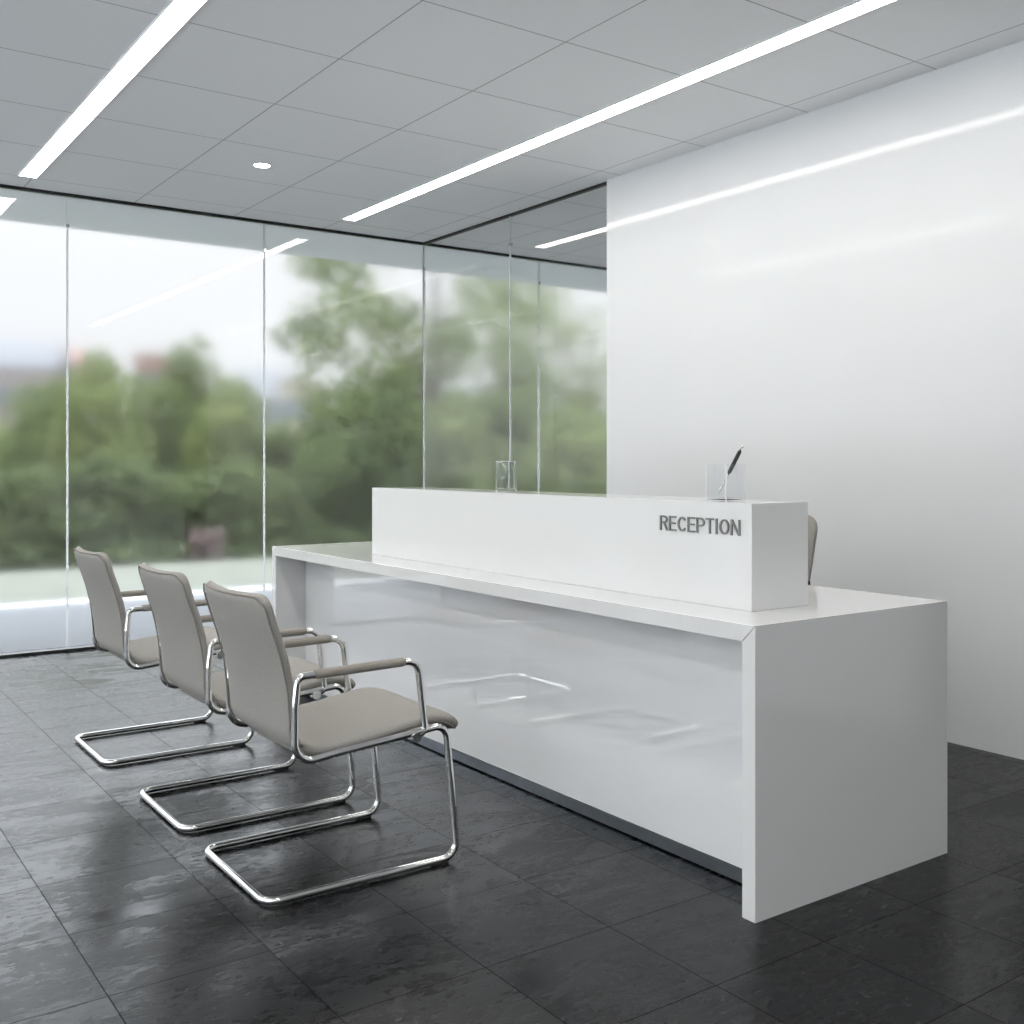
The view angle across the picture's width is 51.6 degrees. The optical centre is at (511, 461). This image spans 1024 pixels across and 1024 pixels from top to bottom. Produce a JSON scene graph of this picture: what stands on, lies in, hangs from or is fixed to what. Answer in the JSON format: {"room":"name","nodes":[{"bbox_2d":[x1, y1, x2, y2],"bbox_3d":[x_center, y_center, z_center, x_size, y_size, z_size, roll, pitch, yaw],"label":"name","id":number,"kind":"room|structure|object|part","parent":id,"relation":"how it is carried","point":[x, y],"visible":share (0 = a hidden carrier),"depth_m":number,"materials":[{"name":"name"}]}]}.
{"room":"lobby","nodes":[
{"label":"lobby","id":0,"kind":"room"},
{"bbox_2d":[0,649,1023,1023],"bbox_3d":[1.126,1.240,2.784,13.350,0.120,10.750,0,0,-35],"label":"floor","id":1,"kind":"structure","parent":0,"point":[544,911],"depth_m":2.82,"materials":[{"name":"tile"}]},
{"bbox_2d":[0,646,96,657],"bbox_3d":[-1.945,1.171,7.178,13.100,0.018,0.036,0,0,-35],"label":"trim","id":2,"kind":"structure","parent":1,"relation":"on","point":[84,647],"depth_m":6.52,"materials":[{"name":"black metal"}]},
{"bbox_2d":[0,187,69,652],"bbox_3d":[-3.290,-0.253,6.229,1.295,2.805,0.028,0,0,-35],"label":"window","id":3,"kind":"structure","parent":2,"relation":"on","point":[34,226],"depth_m":6.48,"materials":[{"name":"clear glass"}]},
{"bbox_2d":[69,197,265,646],"bbox_3d":[-2.237,-0.253,6.972,1.295,2.805,0.028,0,0,-35],"label":"window","id":4,"kind":"structure","parent":2,"relation":"on","point":[167,307],"depth_m":6.94,"materials":[{"name":"clear glass"}]},
{"bbox_2d":[265,223,423,604],"bbox_3d":[-1.190,-0.253,7.711,1.283,2.805,0.028,0,0,-35],"label":"window","id":5,"kind":"structure","parent":2,"relation":"on","point":[344,313],"depth_m":7.65,"materials":[{"name":"clear glass"}]},
{"bbox_2d":[73,546,253,764],"bbox_3d":[-1.473,0.767,4.468,0.669,0.826,0.517,0,0,-35],"label":"chair","id":6,"kind":"object","parent":1,"relation":"on","point":[110,620],"visible":0.59,"depth_m":4.25,"materials":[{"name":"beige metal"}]},
{"bbox_3d":[-1.685,0.567,4.319,0.151,0.425,0.480,0,0,-35],"label":"backrest","id":7,"kind":"part","parent":6,"relation":"part of","materials":[{"name":"beige fabric"}]},
{"bbox_3d":[-1.473,0.919,4.468,0.613,0.518,0.508,0,0,-35],"label":"frame","id":8,"kind":"part","parent":6,"relation":"part of","materials":[{"name":"silver metal"}]},
{"bbox_3d":[-1.414,0.779,4.510,0.523,0.085,0.462,0,0,-35],"label":"seat","id":9,"kind":"part","parent":6,"relation":"part of","materials":[{"name":"beige fabric"}]},
{"bbox_3d":[-1.343,0.686,4.262,0.424,0.245,0.028,0,0,-35],"label":"arm","id":10,"kind":"part","parent":6,"relation":"part of","materials":[{"name":"silver metal"}]},
{"bbox_2d":[138,563,355,831],"bbox_3d":[-0.939,0.767,3.725,0.669,0.826,0.517,0,0,-35],"label":"chair","id":11,"kind":"object","parent":1,"relation":"on","point":[185,656],"visible":0.69,"depth_m":3.54,"materials":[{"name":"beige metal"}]},
{"bbox_3d":[-1.151,0.567,3.576,0.151,0.425,0.480,0,0,-35],"label":"backrest","id":12,"kind":"part","parent":11,"relation":"part of","materials":[{"name":"beige fabric"}]},
{"bbox_3d":[-0.939,0.919,3.725,0.613,0.518,0.508,0,0,-35],"label":"frame","id":13,"kind":"part","parent":11,"relation":"part of","materials":[{"name":"silver metal"}]},
{"bbox_3d":[-0.809,0.686,3.519,0.424,0.245,0.028,0,0,-35],"label":"arm","id":14,"kind":"part","parent":11,"relation":"part of","materials":[{"name":"silver metal"}]},
{"bbox_3d":[-0.880,0.779,3.767,0.523,0.085,0.462,0,0,-35],"label":"seat","id":15,"kind":"part","parent":11,"relation":"part of","materials":[{"name":"beige fabric"}]},
{"bbox_2d":[203,581,458,904],"bbox_3d":[-0.548,0.767,3.169,0.669,0.826,0.517,0,0,-35],"label":"chair","id":16,"kind":"object","parent":1,"relation":"on","point":[262,693],"visible":1,"depth_m":3.02,"materials":[{"name":"beige fabric"}]},
{"bbox_3d":[-0.760,0.567,3.019,0.151,0.425,0.480,0,0,-35],"label":"backrest","id":17,"kind":"part","parent":16,"relation":"part of","materials":[{"name":"beige fabric"}]},
{"bbox_3d":[-0.699,0.686,3.360,0.424,0.245,0.028,0,0,-35],"label":"arm","id":18,"kind":"part","parent":16,"relation":"part of","materials":[{"name":"silver metal"}]},
{"bbox_3d":[-0.549,0.919,3.169,0.613,0.518,0.508,0,0,-35],"label":"frame","id":19,"kind":"part","parent":16,"relation":"part of","materials":[{"name":"silver metal"}]},
{"bbox_3d":[-0.489,0.779,3.211,0.523,0.085,0.462,0,0,-35],"label":"seat","id":20,"kind":"part","parent":16,"relation":"part of","materials":[{"name":"beige fabric"}]},
{"bbox_3d":[-0.418,0.686,2.962,0.424,0.245,0.028,0,0,-35],"label":"arm","id":21,"kind":"part","parent":16,"relation":"part of","materials":[{"name":"silver metal"}]},
{"bbox_2d":[272,487,946,922],"bbox_3d":[0.058,0.648,4.240,0.848,1.064,3.155,0,0,-35],"label":"reception desk","id":22,"kind":"object","parent":1,"relation":"on","point":[668,673],"visible":0.95,"depth_m":3.21,"materials":[{"name":"glossy white lacquered board"}]},
{"bbox_3d":[-0.838,0.801,5.511,0.848,0.758,0.045,0,0,-35],"label":"panel","id":23,"kind":"part","parent":22,"relation":"part of","materials":[{"name":"white laminate"}]},
{"bbox_2d":[496,461,516,492],"bbox_3d":[-0.022,0.056,4.051,0.080,0.120,0.080,0,0,-35],"label":"glass tumbler","id":24,"kind":"object","parent":22,"relation":"on","point":[506,471],"visible":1,"depth_m":4.02,"materials":[{"name":"clear glass"}]},
{"bbox_3d":[-0.150,0.800,4.093,0.020,0.670,3.064,0,0,-35],"label":"panel","id":25,"kind":"part","parent":22,"relation":"part of","materials":[{"name":"white"}]},
{"bbox_2d":[372,487,807,611],"bbox_3d":[0.116,0.268,3.962,0.241,0.304,2.269,0,0,-35],"label":"raised counter","id":26,"kind":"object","parent":22,"relation":"on","point":[613,542],"depth_m":3.46,"materials":[{"name":"white laminate"}]},
{"bbox_2d":[272,541,946,640],"bbox_3d":[0.058,0.443,4.240,0.848,0.045,3.151,0,0,-35],"label":"countertop","id":27,"kind":"structure","parent":22,"relation":"on","point":[823,602],"depth_m":3.32,"materials":[{"name":"white laminate"}]},
{"bbox_2d":[706,464,744,499],"bbox_3d":[0.663,0.061,3.287,0.084,0.110,0.084,0,0,-35],"label":"pen holder","id":28,"kind":"object","parent":22,"relation":"on","point":[723,481],"visible":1,"depth_m":3.26,"materials":[{"name":"clear glass"}]},
{"bbox_2d":[731,445,743,463],"bbox_3d":[0.681,0.028,3.304,0.086,0.159,0.013,0,0,-6],"label":"ballpoint pen","id":29,"kind":"object","parent":28,"relation":"in","point":[738,453],"visible":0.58,"depth_m":3.30,"materials":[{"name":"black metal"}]},
{"bbox_3d":[0.955,0.801,2.970,0.848,0.758,0.045,0,0,-35],"label":"panel","id":30,"kind":"part","parent":22,"relation":"part of","materials":[{"name":"white laminate"}]},
{"bbox_2d":[808,515,817,584],"bbox_3d":[0.859,0.696,4.223,0.651,0.968,0.617,0,0,-35],"label":"office chair","id":31,"kind":"object","parent":1,"relation":"on","point":[812,524],"visible":0.06,"depth_m":4.20,"materials":[{"name":"beige fabric"}]},
{"bbox_2d":[0,0,1023,241],"bbox_3d":[1.126,-1.795,2.784,13.350,0.250,10.750,0,0,-35],"label":"ceiling","id":32,"kind":"structure","parent":0,"point":[353,106],"depth_m":4.68,"materials":[{"name":"tile"}]},
{"bbox_2d":[18,0,208,177],"bbox_3d":[-1.016,-1.667,3.616,0.106,0.006,6.292,0,0,-35],"label":"recessed light","id":33,"kind":"object","parent":32,"relation":"in","point":[177,13],"visible":1,"depth_m":4.59,"materials":[{"name":"white plastic"}]},
{"bbox_2d":[0,184,422,244],"bbox_3d":[-1.945,-1.661,7.178,13.100,0.017,0.036,0,0,-35],"label":"trim","id":34,"kind":"structure","parent":32,"relation":"attached to","point":[1,185],"depth_m":7.06,"materials":[{"name":"black metal"}]},
{"bbox_2d":[252,162,271,167],"bbox_3d":[-1.406,-1.668,5.955,0.106,0.004,0.106,0,0,-35],"label":"recessed light","id":35,"kind":"object","parent":32,"relation":"in","point":[258,164],"visible":1,"depth_m":5.96,"materials":[{"name":"white plastic"}]},
{"bbox_2d":[423,181,606,244],"bbox_3d":[-0.039,-1.661,7.175,0.026,0.017,2.168,0,0,-35],"label":"trim","id":36,"kind":"structure","parent":32,"relation":"attached to","point":[603,183],"depth_m":7.02,"materials":[{"name":"black metal"}]},
{"bbox_2d":[341,0,897,220],"bbox_3d":[0.665,-1.667,4.754,0.106,0.006,6.212,0,0,-35],"label":"recessed light","id":37,"kind":"object","parent":32,"relation":"in","point":[855,9],"visible":1,"depth_m":4.78,"materials":[{"name":"white plastic"}]},
{"bbox_2d":[508,185,606,493],"bbox_3d":[0.284,-0.253,6.718,0.028,2.805,1.042,0,0,-35],"label":"window","id":38,"kind":"structure","parent":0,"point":[558,249],"depth_m":6.68,"materials":[{"name":"clear glass"}]},
{"bbox_2d":[607,40,1023,759],"bbox_3d":[3.040,-0.245,2.881,0.140,2.850,8.400,0,0,-35],"label":"wall","id":39,"kind":"structure","parent":0,"point":[833,294],"depth_m":4.79,"materials":[{"name":"white paint"}]},
{"bbox_3d":[-0.039,1.166,7.175,0.026,0.028,2.168,0,0,-35],"label":"trim","id":40,"kind":"structure","parent":0,"visible":0},
{"bbox_2d":[423,217,508,489],"bbox_3d":[-0.342,-0.252,7.605,0.015,2.807,1.142,0,0,-35],"label":"window","id":41,"kind":"structure","parent":40,"relation":"on","point":[466,273],"depth_m":7.57,"materials":[{"name":"clear glass"}]}
]}

